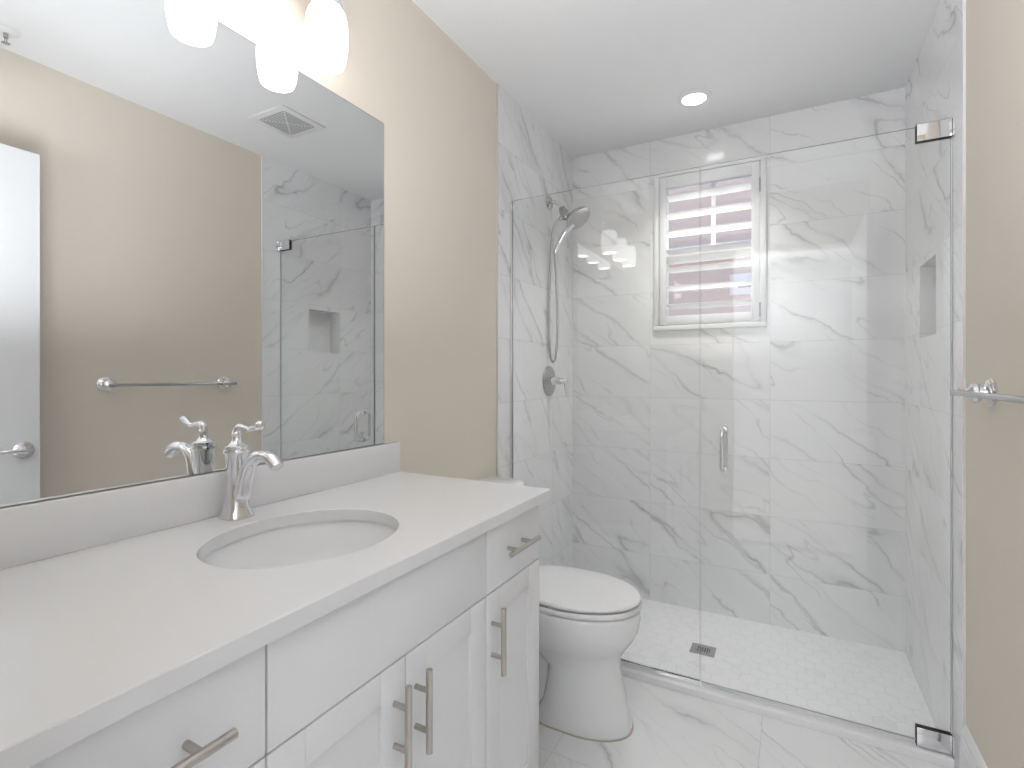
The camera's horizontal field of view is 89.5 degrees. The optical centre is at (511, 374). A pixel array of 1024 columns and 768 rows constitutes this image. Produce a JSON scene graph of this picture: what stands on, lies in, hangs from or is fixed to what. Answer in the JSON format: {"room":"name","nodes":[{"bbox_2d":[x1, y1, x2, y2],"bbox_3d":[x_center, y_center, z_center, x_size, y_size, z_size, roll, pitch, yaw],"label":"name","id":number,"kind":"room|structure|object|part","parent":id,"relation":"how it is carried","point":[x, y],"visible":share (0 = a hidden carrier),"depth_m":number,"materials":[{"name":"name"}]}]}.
{"room":"bathroom","nodes":[
{"label":"bathroom","id":0,"kind":"room"},
{"bbox_2d":[185,0,572,567],"bbox_3d":[-0.333,0.011,1.829,0.124,2.500,2.930,0,0,28],"label":"wall","id":1,"kind":"structure","parent":0,"point":[436,107],"depth_m":1.95,"materials":[{"name":"beige paint"}]},
{"bbox_2d":[0,0,383,507],"bbox_3d":[-0.652,-0.280,1.108,0.005,0.981,1.087,0,0,28],"label":"wall mirror","id":2,"kind":"object","parent":1,"relation":"attached to","point":[192,221],"visible":1,"depth_m":1.03,"materials":[{"name":"silver mirror"}]},
{"bbox_2d":[0,442,399,569],"bbox_3d":[-0.635,0.258,1.128,0.020,0.093,1.149,0,0,28],"label":"backsplash","id":3,"kind":"structure","parent":1,"relation":"attached to","point":[30,532],"depth_m":1.00,"materials":[{"name":"white stone"}]},
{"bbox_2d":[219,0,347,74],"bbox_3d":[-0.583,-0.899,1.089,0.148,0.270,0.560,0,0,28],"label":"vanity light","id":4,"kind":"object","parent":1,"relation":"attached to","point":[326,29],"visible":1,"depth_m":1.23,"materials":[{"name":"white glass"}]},
{"bbox_3d":[-0.562,-0.833,1.078,0.102,0.137,0.102,0,0,28],"label":"lamp shade","id":5,"kind":"part","parent":4,"relation":"part of","materials":[{"name":"white glass"}]},
{"bbox_3d":[-0.562,-0.837,1.078,0.060,0.122,0.060,0,0,28],"label":"bulb","id":6,"kind":"part","parent":4,"relation":"part of","materials":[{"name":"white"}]},
{"bbox_3d":[-0.457,-0.833,1.273,0.102,0.137,0.102,0,0,28],"label":"lamp shade","id":7,"kind":"part","parent":4,"relation":"part of","materials":[{"name":"white glass"}]},
{"bbox_3d":[-0.457,-0.837,1.273,0.060,0.122,0.060,0,0,28],"label":"bulb","id":8,"kind":"part","parent":4,"relation":"part of","materials":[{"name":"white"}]},
{"bbox_2d":[496,83,497,476],"bbox_3d":[-0.063,-0.019,2.199,0.006,2.440,0.004,0,0,28],"label":"trim","id":9,"kind":"structure","parent":1,"relation":"attached to","point":[497,83],"depth_m":2.19,"materials":[{"name":"grey tile"}]},
{"bbox_2d":[542,366,567,397],"bbox_3d":[0.237,0.034,2.637,0.108,0.161,0.156,0,0,28],"label":"shower valve","id":10,"kind":"object","parent":1,"relation":"attached to","point":[549,380],"visible":1,"depth_m":2.63,"materials":[{"name":"silver metal"}]},
{"bbox_3d":[0.274,0.067,2.617,0.022,0.095,0.028,0,0,28],"label":"lever","id":11,"kind":"part","parent":10,"relation":"part of","materials":[{"name":"silver metal"}]},
{"bbox_2d":[546,195,589,362],"bbox_3d":[0.284,-0.492,2.612,0.215,0.862,0.133,0,0,28],"label":"shower fixture","id":12,"kind":"object","parent":1,"relation":"attached to","point":[579,216],"visible":1,"depth_m":2.63,"materials":[{"name":"silver metal"}]},
{"bbox_3d":[0.228,-0.869,2.642,0.074,0.055,0.019,0,0,28],"label":"arm","id":13,"kind":"part","parent":12,"relation":"part of","materials":[{"name":"silver metal"}]},
{"bbox_3d":[0.264,-0.697,2.623,0.123,0.160,0.038,0,0,28],"label":"hand spray handle","id":14,"kind":"part","parent":12,"relation":"part of","materials":[{"name":"silver metal"}]},
{"bbox_2d":[412,0,939,157],"bbox_3d":[0.395,-1.279,1.435,1.780,0.080,2.930,0,0,28],"label":"ceiling","id":15,"kind":"structure","parent":0,"point":[597,76],"depth_m":2.01,"materials":[{"name":"white paint"}]},
{"bbox_2d":[677,88,711,106],"bbox_3d":[0.814,-1.234,2.308,0.148,0.010,0.148,0,0,28],"label":"recessed light","id":16,"kind":"object","parent":15,"relation":"in","point":[699,96],"visible":1,"depth_m":2.29,"materials":[{"name":"white plastic"}]},
{"bbox_2d":[573,87,904,651],"bbox_3d":[1.057,0.011,2.657,1.780,2.500,0.150,0,0,28],"label":"wall","id":17,"kind":"structure","parent":0,"point":[803,529],"depth_m":2.48,"materials":[{"name":"stone"}]},
{"bbox_2d":[666,176,758,325],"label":"window","id":18,"kind":"structure","parent":17,"relation":"in","point":[743,252],"depth_m":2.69,"materials":[{"name":"white paint"}]},
{"bbox_3d":[1.038,-0.619,2.700,0.437,0.040,0.043,0,0,28],"label":"meeting rail","id":19,"kind":"part","parent":18,"relation":"part of","materials":[{"name":"white paint"}]},
{"bbox_2d":[654,153,765,330],"bbox_3d":[1.002,-0.646,2.634,0.533,0.830,0.097,0,0,28],"label":"plantation shutter","id":20,"kind":"object","parent":18,"relation":"attached to","point":[755,167],"visible":1,"depth_m":2.61,"materials":[{"name":"white paint"}]},
{"bbox_3d":[0.987,-1.002,2.611,0.407,0.059,0.028,0,0,28],"label":"rail","id":21,"kind":"part","parent":20,"relation":"part of","materials":[{"name":"white paint"}]},
{"bbox_3d":[0.987,-0.283,2.611,0.407,0.046,0.028,0,0,28],"label":"rail","id":22,"kind":"part","parent":20,"relation":"part of","materials":[{"name":"white paint"}]},
{"bbox_2d":[539,598,947,767],"bbox_3d":[0.388,1.221,1.422,1.540,0.080,2.660,0,0,28],"label":"floor","id":23,"kind":"structure","parent":0,"point":[875,686],"depth_m":1.89,"materials":[{"name":"stone"}]},
{"bbox_2d":[27,505,540,767],"bbox_3d":[-0.394,0.756,1.006,0.552,0.850,1.074,0,0,28],"label":"vanity cabinet","id":24,"kind":"object","parent":23,"relation":"on","point":[436,665],"visible":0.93,"depth_m":0.85,"materials":[{"name":"white paint"}]},
{"bbox_3d":[-0.384,0.408,0.542,0.019,0.148,0.265,0,0,28],"label":"drawer","id":25,"kind":"part","parent":24,"relation":"part of","materials":[{"name":"white paint"}]},
{"bbox_3d":[-0.360,0.407,0.529,0.036,0.012,0.146,0,0,28],"label":"handle","id":26,"kind":"part","parent":24,"relation":"part of","materials":[{"name":"silver metal"}]},
{"bbox_3d":[-0.384,0.762,0.542,0.019,0.555,0.265,0,0,28],"label":"door","id":27,"kind":"part","parent":24,"relation":"part of","materials":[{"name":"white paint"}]},
{"bbox_2d":[0,472,550,767],"bbox_3d":[-0.406,0.318,1.004,0.540,0.026,1.149,0,0,28],"label":"countertop","id":28,"kind":"structure","parent":24,"relation":"on","point":[91,638],"depth_m":0.71,"materials":[{"name":"white stone"}]},
{"bbox_2d":[218,421,283,521],"bbox_3d":[-0.538,0.199,1.074,0.169,0.210,0.059,0,0,28],"label":"faucet","id":29,"kind":"object","parent":28,"relation":"on","point":[241,466],"visible":1,"depth_m":1.08,"materials":[{"name":"silver metal"}]},
{"bbox_3d":[-0.552,0.113,1.082,0.095,0.037,0.019,0,0,28],"label":"handle","id":30,"kind":"part","parent":29,"relation":"part of","materials":[{"name":"silver metal"}]},
{"bbox_3d":[-0.526,0.213,1.067,0.141,0.120,0.038,0,0,28],"label":"spout","id":31,"kind":"part","parent":29,"relation":"part of","materials":[{"name":"silver metal"}]},
{"bbox_2d":[201,520,395,568],"bbox_3d":[-0.394,0.414,0.994,0.356,0.166,0.409,0,0,28],"label":"sink","id":32,"kind":"object","parent":28,"relation":"in","point":[305,543],"visible":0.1,"depth_m":1.14,"materials":[{"name":"white ceramic"}]},
{"bbox_3d":[-0.256,0.762,0.778,0.019,0.555,0.266,0,0,28],"label":"door","id":33,"kind":"part","parent":24,"relation":"part of","materials":[{"name":"white paint"}]},
{"bbox_3d":[-0.192,0.408,0.896,0.019,0.148,0.534,0,0,28],"label":"false drawer","id":34,"kind":"part","parent":24,"relation":"part of","materials":[{"name":"white paint"}]},
{"bbox_3d":[-0.181,0.587,0.858,0.036,0.146,0.012,0,0,28],"label":"handle","id":35,"kind":"part","parent":24,"relation":"part of","materials":[{"name":"silver metal"}]},
{"bbox_3d":[-0.155,0.587,0.907,0.036,0.146,0.012,0,0,28],"label":"handle","id":36,"kind":"part","parent":24,"relation":"part of","materials":[{"name":"silver metal"}]},
{"bbox_3d":[-0.128,0.762,1.014,0.019,0.555,0.266,0,0,28],"label":"door","id":37,"kind":"part","parent":24,"relation":"part of","materials":[{"name":"white paint"}]},
{"bbox_3d":[-0.029,0.587,1.139,0.036,0.146,0.012,0,0,28],"label":"handle","id":38,"kind":"part","parent":24,"relation":"part of","materials":[{"name":"silver metal"}]},
{"bbox_3d":[0.000,0.762,1.250,0.019,0.555,0.266,0,0,28],"label":"door","id":39,"kind":"part","parent":24,"relation":"part of","materials":[{"name":"white paint"}]},
{"bbox_3d":[0.000,0.408,1.250,0.019,0.148,0.266,0,0,28],"label":"drawer","id":40,"kind":"part","parent":24,"relation":"part of","materials":[{"name":"white paint"}]},
{"bbox_3d":[0.023,0.407,1.235,0.036,0.012,0.146,0,0,28],"label":"handle","id":41,"kind":"part","parent":24,"relation":"part of","materials":[{"name":"silver metal"}]},
{"bbox_2d":[476,476,641,741],"bbox_3d":[0.119,0.795,1.829,0.663,0.770,0.398,0,0,28],"label":"toilet","id":42,"kind":"object","parent":23,"relation":"on","point":[588,619],"visible":0.57,"depth_m":1.68,"materials":[{"name":"white ceramic"}]},
{"bbox_3d":[-0.091,0.427,1.917,0.210,0.034,0.352,0,0,28],"label":"tank lid","id":43,"kind":"part","parent":42,"relation":"part of","materials":[{"name":"white ceramic"}]},
{"bbox_3d":[0.215,0.744,1.808,0.468,0.020,0.332,0,0,28],"label":"seat lid","id":44,"kind":"part","parent":42,"relation":"part of","materials":[{"name":"white plastic"}]},
{"bbox_3d":[0.201,0.980,1.815,0.497,0.398,0.343,0,0,28],"label":"bowl","id":45,"kind":"part","parent":42,"relation":"part of","materials":[{"name":"white ceramic"}]},
{"bbox_3d":[0.215,0.767,1.808,0.474,0.019,0.336,0,0,28],"label":"seat","id":46,"kind":"part","parent":42,"relation":"part of","materials":[{"name":"white plastic"}]},
{"bbox_2d":[689,642,716,657],"bbox_3d":[0.830,1.195,2.244,0.100,0.003,0.086,0,0,28],"label":"shower drain","id":47,"kind":"object","parent":23,"relation":"on","point":[705,650],"visible":1,"depth_m":2.24,"materials":[{"name":"silver metal"}]},
{"bbox_2d":[621,666,954,767],"bbox_3d":[0.670,1.179,1.943,1.532,0.044,0.076,0,0,28],"label":"shower curb","id":48,"kind":"object","parent":23,"relation":"on","point":[907,748],"depth_m":1.75,"materials":[{"name":"white stone"}]},
{"bbox_2d":[510,167,699,686],"bbox_3d":[0.346,0.192,2.112,0.800,1.930,0.022,0,0,28],"label":"glass panel","id":49,"kind":"object","parent":48,"relation":"on","point":[667,674],"visible":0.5,"depth_m":2.29,"materials":[{"name":"clear glass"}]},
{"bbox_3d":[0.347,0.189,2.111,0.798,1.924,0.008,0,0,28],"label":"glass","id":50,"kind":"part","parent":49,"relation":"part of","materials":[{"name":"clear glass"}]},
{"bbox_2d":[905,0,1023,767],"bbox_3d":[1.087,0.011,0.975,0.124,2.500,2.780,0,0,28],"label":"wall","id":51,"kind":"structure","parent":0,"point":[994,28],"depth_m":1.43,"materials":[{"name":"beige paint"}]},
{"bbox_2d":[701,115,954,758],"bbox_3d":[1.021,0.187,1.746,0.727,1.934,0.114,0,0,28],"label":"shower door","id":52,"kind":"structure","parent":51,"relation":"attached to","point":[943,741],"depth_m":1.59,"materials":[{"name":"clear glass"}]},
{"bbox_3d":[0.771,0.271,1.881,0.025,0.169,0.114,0,0,28],"label":"handle","id":53,"kind":"part","parent":52,"relation":"part of","materials":[{"name":"silver metal"}]},
{"bbox_2d":[962,0,965,727],"bbox_3d":[1.285,-0.019,1.468,0.006,2.440,0.004,0,0,28],"label":"trim","id":54,"kind":"structure","parent":51,"relation":"attached to","point":[963,1],"depth_m":1.47,"materials":[{"name":"white paint"}]},
{"bbox_2d":[959,724,987,767],"bbox_3d":[0.853,1.085,0.679,0.014,0.191,1.796,0,0,28],"label":"baseboard","id":55,"kind":"structure","parent":51,"relation":"attached to","point":[970,756],"depth_m":1.41,"materials":[{"name":"white paint"}]},
{"bbox_2d":[950,379,1023,405],"bbox_3d":[1.019,0.043,1.051,0.076,0.067,0.601,0,0,28],"label":"towel bar","id":56,"kind":"object","parent":51,"relation":"attached to","point":[975,392],"visible":1,"depth_m":1.25,"materials":[{"name":"silver metal"}]},
{"bbox_3d":[1.143,0.045,1.287,0.056,0.051,0.051,0,0,28],"label":"post","id":57,"kind":"part","parent":56,"relation":"part of","materials":[{"name":"silver metal"}]}
]}

